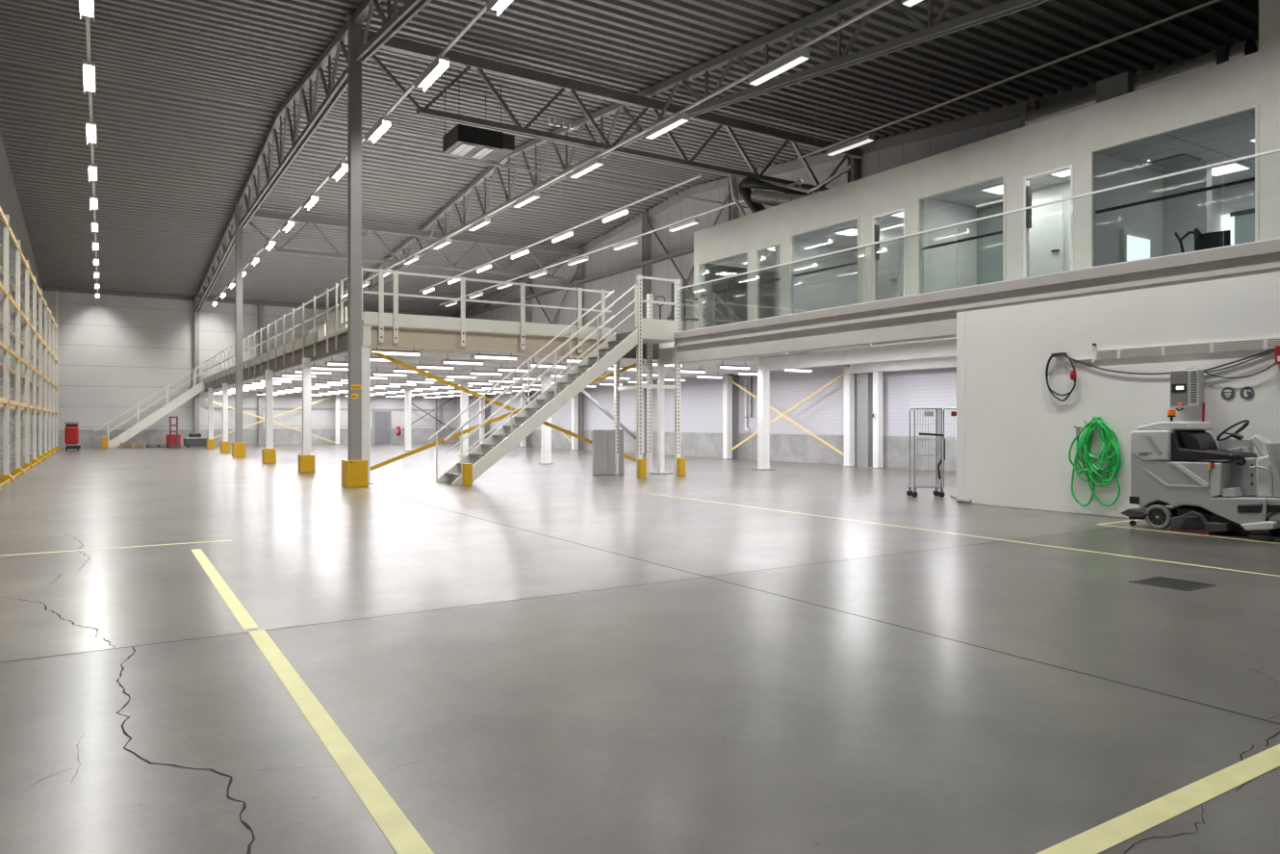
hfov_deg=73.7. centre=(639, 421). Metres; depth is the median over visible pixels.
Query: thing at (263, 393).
tube light
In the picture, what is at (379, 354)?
brace
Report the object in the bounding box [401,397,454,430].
brace
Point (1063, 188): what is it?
wall
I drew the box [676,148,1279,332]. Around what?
glass balustrade
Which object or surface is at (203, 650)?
floor
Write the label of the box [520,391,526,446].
column
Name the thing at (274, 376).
tube light
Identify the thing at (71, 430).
vacuum cleaner
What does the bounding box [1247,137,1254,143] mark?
recessed light
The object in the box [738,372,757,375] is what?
diffuser
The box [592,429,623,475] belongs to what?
cabinet
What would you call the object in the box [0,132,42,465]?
wall
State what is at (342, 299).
gate
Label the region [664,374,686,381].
tube light
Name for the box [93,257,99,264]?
ceiling light
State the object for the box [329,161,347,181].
ceiling light
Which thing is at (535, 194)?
ceiling light
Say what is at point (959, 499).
tube
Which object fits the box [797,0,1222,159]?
track
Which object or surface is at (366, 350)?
column
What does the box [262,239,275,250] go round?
ceiling light
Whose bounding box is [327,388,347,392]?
tube light
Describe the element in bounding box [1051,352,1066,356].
hook
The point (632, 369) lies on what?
diffuser
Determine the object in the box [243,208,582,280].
roof truss
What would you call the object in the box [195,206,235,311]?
roof truss
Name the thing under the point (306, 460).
column
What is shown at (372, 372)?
tube light
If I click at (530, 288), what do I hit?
brace
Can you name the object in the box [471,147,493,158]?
grille
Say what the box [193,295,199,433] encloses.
steel column
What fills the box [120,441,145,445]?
wooden pallet
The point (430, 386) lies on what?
tube light
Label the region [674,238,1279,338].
trim
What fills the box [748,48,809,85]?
ceiling light
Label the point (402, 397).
brace
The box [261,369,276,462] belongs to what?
column
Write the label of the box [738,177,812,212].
duct
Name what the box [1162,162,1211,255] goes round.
wall
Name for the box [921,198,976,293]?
wall
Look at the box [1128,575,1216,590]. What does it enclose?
drain grate
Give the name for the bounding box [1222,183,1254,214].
wall
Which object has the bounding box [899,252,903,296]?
wall
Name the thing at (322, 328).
leaning board
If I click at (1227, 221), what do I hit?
window
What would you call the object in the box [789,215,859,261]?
window
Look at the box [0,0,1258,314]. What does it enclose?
ceiling
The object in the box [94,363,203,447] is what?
staircase
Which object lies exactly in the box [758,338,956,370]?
trim
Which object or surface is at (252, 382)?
diffuser
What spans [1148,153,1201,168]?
ceiling vent
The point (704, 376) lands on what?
diffuser
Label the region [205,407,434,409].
conduit
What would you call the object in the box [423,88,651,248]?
roof truss
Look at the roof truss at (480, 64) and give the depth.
22.21 m
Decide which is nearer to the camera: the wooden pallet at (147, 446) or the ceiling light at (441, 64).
the ceiling light at (441, 64)
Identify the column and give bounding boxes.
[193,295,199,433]
[205,387,215,448]
[220,383,230,452]
[231,199,246,457]
[257,302,262,444]
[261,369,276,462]
[298,358,315,472]
[334,394,339,443]
[341,9,368,487]
[361,345,373,484]
[404,385,410,451]
[435,314,440,439]
[458,379,468,456]
[478,393,484,444]
[484,298,489,438]
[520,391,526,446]
[525,277,531,446]
[538,369,553,463]
[570,393,580,450]
[576,246,584,449]
[635,383,646,454]
[641,210,650,453]
[651,358,673,474]
[720,375,734,459]
[728,176,738,459]
[751,370,775,470]
[841,366,856,466]
[846,156,859,465]
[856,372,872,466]
[869,371,886,468]
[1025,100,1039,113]
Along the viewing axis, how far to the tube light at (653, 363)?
24.41 m
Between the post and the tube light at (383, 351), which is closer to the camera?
the tube light at (383, 351)
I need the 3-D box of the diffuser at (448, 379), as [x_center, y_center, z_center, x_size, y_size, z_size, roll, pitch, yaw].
[-7.809,-1.629,33.210,1.160,0.062,0.110,0,0,-32]
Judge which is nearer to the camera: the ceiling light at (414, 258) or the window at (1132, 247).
the window at (1132, 247)
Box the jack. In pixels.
[655,295,665,319]
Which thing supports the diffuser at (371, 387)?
attached to the tube light at (371, 387)
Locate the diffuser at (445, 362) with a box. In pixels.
[443,360,483,364]
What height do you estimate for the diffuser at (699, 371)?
0.062 m
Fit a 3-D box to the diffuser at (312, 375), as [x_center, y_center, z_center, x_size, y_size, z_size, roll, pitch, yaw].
[-12.166,-1.629,30.465,1.160,0.062,0.110,0,0,-32]
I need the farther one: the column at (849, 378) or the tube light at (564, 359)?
the column at (849, 378)
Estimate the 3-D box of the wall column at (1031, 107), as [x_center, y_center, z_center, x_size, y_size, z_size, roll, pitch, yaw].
[10.406,-3.496,22.575,0.280,9.892,0.280,0,0,-32]
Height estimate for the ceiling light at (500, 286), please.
0.215 m
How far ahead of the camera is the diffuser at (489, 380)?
34.59 m
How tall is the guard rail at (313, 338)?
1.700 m
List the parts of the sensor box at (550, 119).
rail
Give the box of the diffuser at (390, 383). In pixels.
[389,383,415,384]
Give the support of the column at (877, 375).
on the floor
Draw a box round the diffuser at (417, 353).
[372,351,419,356]
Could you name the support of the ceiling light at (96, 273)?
hanging from the track at (88, 26)
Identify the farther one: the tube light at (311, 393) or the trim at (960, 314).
the tube light at (311, 393)
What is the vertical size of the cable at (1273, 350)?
0.264 m
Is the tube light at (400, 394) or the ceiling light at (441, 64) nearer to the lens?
the ceiling light at (441, 64)
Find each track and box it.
[85,16,98,292]
[211,0,489,302]
[343,0,894,292]
[418,124,701,291]
[439,134,739,305]
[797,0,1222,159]
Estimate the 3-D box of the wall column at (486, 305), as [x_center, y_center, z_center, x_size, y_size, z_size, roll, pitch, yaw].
[-9.801,-3.215,54.638,0.280,9.330,0.280,0,0,-32]
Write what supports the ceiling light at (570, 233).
hanging from the track at (698, 176)
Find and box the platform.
[614,274,685,477]
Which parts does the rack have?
floor guard rail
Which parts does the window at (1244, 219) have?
frame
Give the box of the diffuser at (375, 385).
[375,384,400,386]
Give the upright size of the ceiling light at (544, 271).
0.215 m
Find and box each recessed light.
[980,182,1002,194]
[1050,169,1070,177]
[1211,161,1252,176]
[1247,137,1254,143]
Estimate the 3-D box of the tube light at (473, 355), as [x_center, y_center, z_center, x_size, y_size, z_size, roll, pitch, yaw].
[-3.696,-1.719,21.807,1.240,0.258,0.140,0,0,-32]
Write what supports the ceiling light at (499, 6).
hanging from the track at (482, 11)
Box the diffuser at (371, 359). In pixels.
[370,358,390,361]
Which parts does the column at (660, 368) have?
plate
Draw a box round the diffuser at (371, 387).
[370,386,385,388]
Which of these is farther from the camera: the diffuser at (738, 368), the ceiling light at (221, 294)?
the ceiling light at (221, 294)
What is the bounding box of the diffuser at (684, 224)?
[669,222,698,231]
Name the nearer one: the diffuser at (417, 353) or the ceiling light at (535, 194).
the diffuser at (417, 353)
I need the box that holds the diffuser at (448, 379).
[425,378,454,381]
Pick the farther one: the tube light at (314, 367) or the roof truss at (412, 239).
the roof truss at (412, 239)
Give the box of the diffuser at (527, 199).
[513,196,538,207]
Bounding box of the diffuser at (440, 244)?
[433,241,450,249]
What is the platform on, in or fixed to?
on the floor
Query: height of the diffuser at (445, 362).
0.062 m
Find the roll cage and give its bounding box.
[906,408,956,497]
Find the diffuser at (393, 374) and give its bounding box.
[373,373,406,376]
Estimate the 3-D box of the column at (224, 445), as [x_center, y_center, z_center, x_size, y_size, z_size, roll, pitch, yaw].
[-19.833,-0.190,40.810,0.400,3.280,0.400,0,0,-32]
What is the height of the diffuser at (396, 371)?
0.062 m
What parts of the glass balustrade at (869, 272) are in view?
glass panel, glass panel, glass panel, glass panel, glass panel, glass panel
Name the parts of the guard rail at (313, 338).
post, post, post, post, post, post, post, post, post, post, post, post, post, kick plate, post, rail, post, post, post, post, post, post, post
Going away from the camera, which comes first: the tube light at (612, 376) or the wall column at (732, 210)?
the tube light at (612, 376)
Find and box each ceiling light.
[78,0,94,23]
[82,60,95,93]
[85,121,97,147]
[88,163,97,181]
[90,196,98,211]
[91,221,98,233]
[92,240,99,252]
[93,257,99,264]
[94,270,99,277]
[218,291,225,298]
[227,281,234,288]
[249,256,258,265]
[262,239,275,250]
[280,219,294,232]
[301,194,318,209]
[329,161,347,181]
[362,281,369,287]
[364,117,391,143]
[403,255,419,264]
[413,55,449,92]
[423,286,434,293]
[433,237,451,249]
[444,300,457,306]
[447,276,460,283]
[468,217,490,230]
[468,291,483,298]
[477,262,491,272]
[486,0,512,16]
[496,281,512,288]
[511,248,528,258]
[512,191,539,207]
[529,269,547,278]
[552,230,573,242]
[567,255,588,265]
[569,157,603,178]
[602,207,628,222]
[613,238,638,250]
[644,112,689,139]
[668,217,699,231]
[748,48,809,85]
[826,133,874,155]
[901,0,922,6]
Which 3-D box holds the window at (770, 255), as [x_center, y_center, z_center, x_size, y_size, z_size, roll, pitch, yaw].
[3.315,-3.440,21.699,0.172,2.060,1.000,0,0,-32]
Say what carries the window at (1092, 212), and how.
in the wall at (1066, 139)
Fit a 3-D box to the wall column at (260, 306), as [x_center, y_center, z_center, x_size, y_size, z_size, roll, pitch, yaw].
[-23.475,-2.955,52.817,0.260,8.811,0.260,0,0,-32]
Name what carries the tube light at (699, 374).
hanging from the mezzanine
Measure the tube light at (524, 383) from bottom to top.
0.258 m
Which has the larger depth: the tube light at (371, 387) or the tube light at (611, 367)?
the tube light at (371, 387)
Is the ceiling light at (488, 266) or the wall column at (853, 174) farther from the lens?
the ceiling light at (488, 266)
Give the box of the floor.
[0,442,1279,853]
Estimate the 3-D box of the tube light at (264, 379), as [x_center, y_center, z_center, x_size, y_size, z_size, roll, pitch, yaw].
[-14.704,-1.719,34.492,1.240,0.258,0.140,0,0,-32]
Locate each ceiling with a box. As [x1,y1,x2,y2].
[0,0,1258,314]
[928,109,1254,208]
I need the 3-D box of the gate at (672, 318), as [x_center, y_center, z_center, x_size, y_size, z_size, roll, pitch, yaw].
[1.275,-3.185,23.971,1.122,1.630,0.200,0,0,-32]
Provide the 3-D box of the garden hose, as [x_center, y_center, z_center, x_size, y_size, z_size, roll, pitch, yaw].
[6.994,0.619,13.137,0.132,1.404,0.814,0,0,-32]
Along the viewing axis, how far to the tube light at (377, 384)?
39.13 m
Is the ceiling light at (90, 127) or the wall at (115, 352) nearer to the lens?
the ceiling light at (90, 127)
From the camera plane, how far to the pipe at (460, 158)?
26.16 m
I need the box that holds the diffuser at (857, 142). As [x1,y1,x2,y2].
[827,139,872,155]
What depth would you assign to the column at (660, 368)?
23.77 m
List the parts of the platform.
post, post, post, rail, rail, kick plate, post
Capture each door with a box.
[373,409,391,443]
[872,207,905,297]
[1023,163,1073,277]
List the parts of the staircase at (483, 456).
handrail, rail, rail, rail, rail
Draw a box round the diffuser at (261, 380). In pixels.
[260,380,291,382]
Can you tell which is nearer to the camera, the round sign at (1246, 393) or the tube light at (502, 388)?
the round sign at (1246, 393)
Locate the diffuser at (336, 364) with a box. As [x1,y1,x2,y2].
[327,362,347,365]
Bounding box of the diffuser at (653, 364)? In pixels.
[652,362,681,366]
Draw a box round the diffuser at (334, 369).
[310,367,347,370]
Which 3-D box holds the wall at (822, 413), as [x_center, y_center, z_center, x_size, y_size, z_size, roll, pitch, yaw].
[3.349,-4.775,34.261,0.200,10.450,60.400,0,0,-32]
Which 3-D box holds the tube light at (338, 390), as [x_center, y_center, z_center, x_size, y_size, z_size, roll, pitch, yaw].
[-15.423,-1.719,45.291,1.240,0.258,0.140,0,0,-32]
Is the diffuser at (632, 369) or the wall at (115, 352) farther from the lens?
the wall at (115, 352)
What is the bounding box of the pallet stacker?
[165,415,180,447]
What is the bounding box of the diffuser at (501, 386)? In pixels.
[501,385,523,387]
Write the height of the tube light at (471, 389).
0.258 m
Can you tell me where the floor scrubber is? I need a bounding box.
[1121,409,1279,541]
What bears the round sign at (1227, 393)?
attached to the wall partition at (1019, 437)
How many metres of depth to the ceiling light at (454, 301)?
48.73 m
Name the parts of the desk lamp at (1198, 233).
arm, lamp shade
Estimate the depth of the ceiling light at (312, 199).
26.49 m
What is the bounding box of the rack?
[0,205,60,489]
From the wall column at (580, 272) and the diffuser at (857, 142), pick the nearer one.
the diffuser at (857, 142)
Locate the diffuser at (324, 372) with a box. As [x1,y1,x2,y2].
[295,371,331,374]
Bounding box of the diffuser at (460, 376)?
[446,375,476,378]
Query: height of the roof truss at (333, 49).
1.960 m
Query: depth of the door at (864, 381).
27.19 m
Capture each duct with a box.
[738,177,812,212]
[750,188,807,205]
[1024,38,1257,126]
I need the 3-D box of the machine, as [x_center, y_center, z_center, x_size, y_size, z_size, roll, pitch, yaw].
[-25.377,1.060,48.941,1.350,0.780,0.930,0,0,-32]
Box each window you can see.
[697,249,748,323]
[755,241,781,269]
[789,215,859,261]
[917,173,1005,294]
[1089,102,1258,267]
[1120,229,1150,262]
[1221,213,1234,245]
[1229,207,1254,244]
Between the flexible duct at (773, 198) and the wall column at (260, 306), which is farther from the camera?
the wall column at (260, 306)
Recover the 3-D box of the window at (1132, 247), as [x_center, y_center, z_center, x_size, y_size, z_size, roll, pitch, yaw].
[9.008,-2.940,15.500,0.930,0.980,0.080,0,0,-32]
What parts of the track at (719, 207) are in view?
rail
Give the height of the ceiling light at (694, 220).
0.215 m
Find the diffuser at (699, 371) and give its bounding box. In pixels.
[680,370,704,373]
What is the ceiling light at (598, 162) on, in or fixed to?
hanging from the track at (885, 2)
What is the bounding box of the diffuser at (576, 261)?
[568,258,587,265]
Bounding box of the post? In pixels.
[102,436,107,448]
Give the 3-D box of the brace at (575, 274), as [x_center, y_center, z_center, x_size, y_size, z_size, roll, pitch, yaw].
[-4.812,-5.279,46.553,0.109,5.540,6.371,0,0,-32]
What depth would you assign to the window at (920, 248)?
17.05 m
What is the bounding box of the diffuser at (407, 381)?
[407,381,434,383]
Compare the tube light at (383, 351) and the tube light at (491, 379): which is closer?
the tube light at (383, 351)
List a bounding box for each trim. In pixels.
[42,286,456,317]
[42,428,456,447]
[455,44,1258,316]
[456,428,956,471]
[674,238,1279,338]
[676,252,1279,346]
[747,351,819,358]
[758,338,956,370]
[849,356,956,373]
[871,333,956,346]
[956,308,965,503]
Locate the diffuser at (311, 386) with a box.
[310,385,330,387]
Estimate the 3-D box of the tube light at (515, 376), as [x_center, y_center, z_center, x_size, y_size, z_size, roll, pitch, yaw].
[-4.341,-1.719,32.583,1.240,0.258,0.140,0,0,-32]
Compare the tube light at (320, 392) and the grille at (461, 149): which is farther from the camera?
the tube light at (320, 392)
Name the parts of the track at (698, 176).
rail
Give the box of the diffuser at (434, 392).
[434,391,453,393]
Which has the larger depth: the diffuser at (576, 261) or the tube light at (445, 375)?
the diffuser at (576, 261)
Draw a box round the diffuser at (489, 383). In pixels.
[468,382,492,384]
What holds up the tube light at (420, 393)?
hanging from the mezzanine
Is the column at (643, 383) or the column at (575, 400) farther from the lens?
the column at (575, 400)
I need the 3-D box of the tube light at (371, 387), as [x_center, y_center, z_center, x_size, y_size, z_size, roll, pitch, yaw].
[-12.885,-1.719,41.264,1.240,0.258,0.140,0,0,-32]
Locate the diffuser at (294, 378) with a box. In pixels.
[273,377,302,380]
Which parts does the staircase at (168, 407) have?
rail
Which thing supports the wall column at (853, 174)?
on the floor
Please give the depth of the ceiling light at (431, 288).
44.32 m
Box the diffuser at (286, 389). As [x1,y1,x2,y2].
[285,388,302,390]
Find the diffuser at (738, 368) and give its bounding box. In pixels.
[720,366,749,369]
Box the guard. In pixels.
[461,462,472,486]
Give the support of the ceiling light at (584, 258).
hanging from the track at (719, 207)
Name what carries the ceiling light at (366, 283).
hanging from the track at (885, 2)
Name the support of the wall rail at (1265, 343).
attached to the wall partition at (1019, 437)
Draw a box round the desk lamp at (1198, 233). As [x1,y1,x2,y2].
[1174,228,1204,253]
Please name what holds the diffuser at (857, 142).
attached to the ceiling light at (869, 138)
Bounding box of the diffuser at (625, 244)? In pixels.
[614,242,638,250]
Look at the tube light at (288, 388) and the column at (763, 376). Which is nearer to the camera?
the column at (763, 376)
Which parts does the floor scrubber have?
squeegee blade, recovery tank, tank lid, brush motor, deck arm, seat, seat, footwell plate, brush plate, grab rail, plate arm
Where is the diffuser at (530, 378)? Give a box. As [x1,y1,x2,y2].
[512,377,540,380]
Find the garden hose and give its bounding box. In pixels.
[1068,416,1121,506]
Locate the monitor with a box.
[1194,230,1230,251]
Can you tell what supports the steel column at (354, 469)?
on the floor
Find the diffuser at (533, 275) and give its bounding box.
[529,273,546,278]
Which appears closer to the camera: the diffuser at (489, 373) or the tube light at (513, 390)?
the diffuser at (489, 373)
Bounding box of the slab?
[659,338,950,352]
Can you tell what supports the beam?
attached to the slab
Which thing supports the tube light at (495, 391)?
hanging from the mezzanine
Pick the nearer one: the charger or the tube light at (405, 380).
the charger
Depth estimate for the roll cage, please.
16.30 m
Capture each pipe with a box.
[457,156,749,208]
[743,375,752,432]
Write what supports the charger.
attached to the wall partition at (1019, 437)
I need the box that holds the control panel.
[1219,437,1254,451]
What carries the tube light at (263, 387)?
hanging from the mezzanine
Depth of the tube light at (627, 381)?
35.09 m
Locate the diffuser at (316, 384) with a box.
[315,384,341,385]
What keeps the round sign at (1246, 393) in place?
attached to the wall partition at (1019, 437)
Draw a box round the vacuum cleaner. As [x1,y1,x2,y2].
[64,422,80,450]
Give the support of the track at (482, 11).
hanging from the ceiling at (188, 96)
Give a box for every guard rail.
[203,282,338,389]
[363,268,612,352]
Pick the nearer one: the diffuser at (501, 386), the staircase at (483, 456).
the staircase at (483, 456)
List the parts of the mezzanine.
plate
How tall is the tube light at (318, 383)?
0.258 m
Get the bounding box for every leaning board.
[308,323,326,337]
[328,306,347,334]
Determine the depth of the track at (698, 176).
30.94 m
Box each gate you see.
[339,267,362,328]
[666,279,686,320]
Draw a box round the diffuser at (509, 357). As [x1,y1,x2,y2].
[475,355,516,359]
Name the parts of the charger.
plate, display panel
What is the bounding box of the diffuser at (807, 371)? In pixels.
[785,369,811,372]
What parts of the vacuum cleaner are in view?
tank, lid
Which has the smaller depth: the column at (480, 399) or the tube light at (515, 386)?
the tube light at (515, 386)
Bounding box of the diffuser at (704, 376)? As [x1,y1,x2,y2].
[696,375,721,378]
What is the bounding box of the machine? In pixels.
[183,433,208,447]
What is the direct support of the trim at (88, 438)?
attached to the wall at (115, 352)
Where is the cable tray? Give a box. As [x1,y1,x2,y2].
[455,246,693,317]
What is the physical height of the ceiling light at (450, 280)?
0.224 m
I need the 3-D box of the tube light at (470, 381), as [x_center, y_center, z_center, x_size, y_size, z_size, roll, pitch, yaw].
[-6.879,-1.719,36.610,1.240,0.258,0.140,0,0,-32]
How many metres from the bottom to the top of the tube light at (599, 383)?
0.258 m
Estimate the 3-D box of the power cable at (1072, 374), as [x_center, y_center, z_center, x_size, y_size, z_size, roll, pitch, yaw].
[7.422,-0.713,12.475,0.100,0.775,3.237,0,0,-32]
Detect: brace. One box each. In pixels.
[204,394,335,442]
[370,352,644,470]
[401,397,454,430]
[402,397,453,430]
[523,394,571,441]
[526,281,551,324]
[551,265,578,324]
[581,389,636,439]
[644,218,689,285]
[668,188,731,316]
[729,372,844,456]
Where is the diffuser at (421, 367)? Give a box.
[416,365,453,369]
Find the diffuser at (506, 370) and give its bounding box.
[498,368,527,371]
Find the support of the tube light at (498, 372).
hanging from the mezzanine
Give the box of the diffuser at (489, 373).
[470,372,502,375]
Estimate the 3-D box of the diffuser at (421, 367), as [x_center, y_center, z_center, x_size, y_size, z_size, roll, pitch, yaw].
[-6.202,-1.629,25.784,1.160,0.062,0.110,0,0,-32]
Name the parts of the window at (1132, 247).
frame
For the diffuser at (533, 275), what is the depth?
39.21 m
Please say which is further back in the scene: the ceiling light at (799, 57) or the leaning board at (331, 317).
the leaning board at (331, 317)
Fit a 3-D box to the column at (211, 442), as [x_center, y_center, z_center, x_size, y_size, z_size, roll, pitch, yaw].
[-23.192,-0.190,46.140,0.400,3.280,0.400,0,0,-32]
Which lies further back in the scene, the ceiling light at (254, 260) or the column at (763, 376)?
the ceiling light at (254, 260)
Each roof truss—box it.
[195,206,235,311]
[237,22,347,228]
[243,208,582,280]
[331,225,427,308]
[353,0,431,62]
[361,28,863,192]
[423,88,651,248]
[646,0,1049,126]
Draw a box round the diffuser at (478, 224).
[469,221,489,230]
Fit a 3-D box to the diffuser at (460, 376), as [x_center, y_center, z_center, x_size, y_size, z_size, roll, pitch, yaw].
[-6.540,-1.629,31.197,1.160,0.062,0.110,0,0,-32]
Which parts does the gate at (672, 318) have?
post, post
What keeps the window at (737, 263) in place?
in the wall at (1066, 139)
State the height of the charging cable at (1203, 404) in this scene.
0.587 m
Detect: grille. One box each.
[449,143,476,155]
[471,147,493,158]
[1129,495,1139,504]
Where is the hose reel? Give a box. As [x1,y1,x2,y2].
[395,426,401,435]
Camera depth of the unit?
23.42 m
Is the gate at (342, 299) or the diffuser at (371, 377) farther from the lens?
the diffuser at (371, 377)
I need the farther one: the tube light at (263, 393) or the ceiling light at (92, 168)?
the tube light at (263, 393)
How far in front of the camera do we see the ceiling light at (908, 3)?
13.79 m
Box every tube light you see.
[229,384,256,389]
[242,383,265,385]
[242,385,264,388]
[250,378,281,384]
[258,375,292,383]
[261,391,284,394]
[273,372,302,380]
[273,390,292,393]
[276,389,301,392]
[280,373,317,377]
[283,385,302,390]
[292,365,332,374]
[293,385,320,389]
[310,360,347,370]
[310,384,331,387]
[310,392,331,395]
[313,380,343,385]
[317,389,340,394]
[324,356,347,365]
[325,377,347,383]
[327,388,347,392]
[336,388,347,391]
[338,374,371,382]
[344,354,394,361]
[370,346,421,356]
[370,375,388,379]
[370,385,386,388]
[371,368,408,376]
[373,381,401,386]
[374,391,397,393]
[384,393,404,397]
[386,387,404,392]
[387,382,417,385]
[390,364,430,373]
[404,376,435,383]
[413,359,455,369]
[413,384,438,389]
[418,391,439,394]
[423,377,455,381]
[429,384,455,388]
[432,388,454,393]
[440,354,485,365]
[443,374,477,378]
[467,370,503,375]
[468,378,493,384]
[468,385,486,390]
[471,351,518,359]
[475,389,496,394]
[480,384,504,389]
[486,375,516,382]
[491,388,512,392]
[494,363,533,372]
[499,384,524,387]
[509,387,531,391]
[510,372,540,380]
[520,380,540,385]
[529,358,566,368]
[537,370,565,377]
[563,358,583,362]
[597,382,623,385]
[600,375,630,379]
[607,362,636,370]
[625,380,646,383]
[634,372,665,376]
[644,360,683,366]
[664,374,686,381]
[672,365,706,373]
[693,371,722,378]
[716,359,751,369]
[734,369,757,375]
[780,367,813,372]
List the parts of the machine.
tank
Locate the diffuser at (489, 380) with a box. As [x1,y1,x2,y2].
[488,380,514,382]
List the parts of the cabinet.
panel, panel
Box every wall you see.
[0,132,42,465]
[42,290,456,429]
[456,39,1258,436]
[693,0,1279,295]
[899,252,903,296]
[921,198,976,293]
[976,202,1002,284]
[1031,180,1070,271]
[1095,153,1222,266]
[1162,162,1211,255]
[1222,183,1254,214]
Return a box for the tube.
[949,493,972,503]
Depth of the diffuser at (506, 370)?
27.09 m
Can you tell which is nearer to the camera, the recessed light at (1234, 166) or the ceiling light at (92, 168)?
the recessed light at (1234, 166)
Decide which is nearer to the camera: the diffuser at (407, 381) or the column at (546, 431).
the column at (546, 431)
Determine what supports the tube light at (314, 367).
hanging from the mezzanine
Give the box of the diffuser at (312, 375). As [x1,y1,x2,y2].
[281,374,315,377]
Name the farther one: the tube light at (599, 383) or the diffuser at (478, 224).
the tube light at (599, 383)
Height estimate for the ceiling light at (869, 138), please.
0.215 m
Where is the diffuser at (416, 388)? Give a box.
[415,387,437,389]
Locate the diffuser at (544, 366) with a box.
[530,364,564,367]
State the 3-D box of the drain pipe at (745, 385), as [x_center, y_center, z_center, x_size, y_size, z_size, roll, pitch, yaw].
[4.147,-0.678,32.619,0.199,2.144,0.430,0,0,-32]
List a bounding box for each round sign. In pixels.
[1220,386,1235,399]
[1239,385,1254,399]
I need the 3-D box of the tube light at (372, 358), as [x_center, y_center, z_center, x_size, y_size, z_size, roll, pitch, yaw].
[-7.090,-1.719,22.411,1.240,0.258,0.140,0,0,-32]
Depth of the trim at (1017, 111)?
27.38 m
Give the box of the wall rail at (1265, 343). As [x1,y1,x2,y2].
[1072,336,1279,363]
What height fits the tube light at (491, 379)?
0.258 m
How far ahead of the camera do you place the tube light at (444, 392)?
48.01 m
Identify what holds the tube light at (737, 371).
hanging from the mezzanine
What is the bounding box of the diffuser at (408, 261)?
[404,258,418,264]
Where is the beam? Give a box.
[659,309,956,364]
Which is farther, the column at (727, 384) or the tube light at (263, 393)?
the tube light at (263, 393)
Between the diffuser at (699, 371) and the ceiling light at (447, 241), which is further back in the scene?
the ceiling light at (447, 241)
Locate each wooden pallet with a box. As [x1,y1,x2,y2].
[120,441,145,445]
[146,444,168,447]
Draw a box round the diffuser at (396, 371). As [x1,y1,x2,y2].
[393,369,428,372]
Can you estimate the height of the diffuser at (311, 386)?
0.062 m
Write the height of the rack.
8.200 m
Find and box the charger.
[1169,368,1203,410]
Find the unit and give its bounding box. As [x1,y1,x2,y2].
[442,84,514,161]
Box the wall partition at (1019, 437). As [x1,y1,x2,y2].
[965,267,1279,531]
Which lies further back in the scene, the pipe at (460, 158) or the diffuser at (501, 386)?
the diffuser at (501, 386)
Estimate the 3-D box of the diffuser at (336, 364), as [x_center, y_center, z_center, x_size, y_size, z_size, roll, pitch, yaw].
[-8.359,-1.629,24.424,1.160,0.062,0.110,0,0,-32]
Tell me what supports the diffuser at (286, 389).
attached to the tube light at (288, 388)
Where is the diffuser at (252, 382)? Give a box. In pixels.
[252,382,281,383]
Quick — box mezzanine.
[203,321,843,394]
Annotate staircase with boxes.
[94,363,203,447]
[428,284,638,485]
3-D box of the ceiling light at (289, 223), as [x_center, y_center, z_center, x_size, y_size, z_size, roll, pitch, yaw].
[-12.340,-6.860,29.859,0.200,0.220,1.530,0,0,-32]
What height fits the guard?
0.500 m
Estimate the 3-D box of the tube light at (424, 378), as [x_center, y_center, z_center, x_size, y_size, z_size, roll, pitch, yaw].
[-7.809,-1.719,33.210,1.240,0.258,0.140,0,0,-32]
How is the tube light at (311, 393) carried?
hanging from the mezzanine
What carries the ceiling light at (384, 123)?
hanging from the track at (482, 11)
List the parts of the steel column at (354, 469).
cap plate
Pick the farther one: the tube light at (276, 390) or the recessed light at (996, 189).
the tube light at (276, 390)
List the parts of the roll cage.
frame, frame, label plate, frame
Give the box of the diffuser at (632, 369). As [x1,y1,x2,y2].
[608,367,636,370]
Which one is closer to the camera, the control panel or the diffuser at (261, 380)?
the control panel
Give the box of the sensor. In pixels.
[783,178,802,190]
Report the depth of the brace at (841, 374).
29.69 m
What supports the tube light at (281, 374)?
hanging from the mezzanine
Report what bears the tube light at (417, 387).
hanging from the mezzanine
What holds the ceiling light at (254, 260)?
hanging from the track at (482, 11)
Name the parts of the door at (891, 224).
pane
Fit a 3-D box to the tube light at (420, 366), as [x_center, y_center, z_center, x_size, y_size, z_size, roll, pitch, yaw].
[-6.202,-1.719,25.784,1.240,0.258,0.140,0,0,-32]
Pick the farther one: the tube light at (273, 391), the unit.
the tube light at (273, 391)
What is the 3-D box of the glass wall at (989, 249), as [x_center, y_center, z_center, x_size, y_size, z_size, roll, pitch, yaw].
[8.364,-3.535,17.357,0.060,2.310,3.550,0,0,-32]
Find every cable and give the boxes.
[797,159,799,179]
[1045,348,1275,401]
[1185,350,1275,372]
[1202,402,1204,430]
[1205,362,1275,378]
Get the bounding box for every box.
[547,116,577,129]
[871,411,876,418]
[1275,345,1279,371]
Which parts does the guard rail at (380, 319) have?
post, post, post, rail, rail, kick plate, post, post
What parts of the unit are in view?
hanger rod, casing, hanger rod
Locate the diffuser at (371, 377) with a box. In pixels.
[370,377,386,379]
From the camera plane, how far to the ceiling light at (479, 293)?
45.38 m

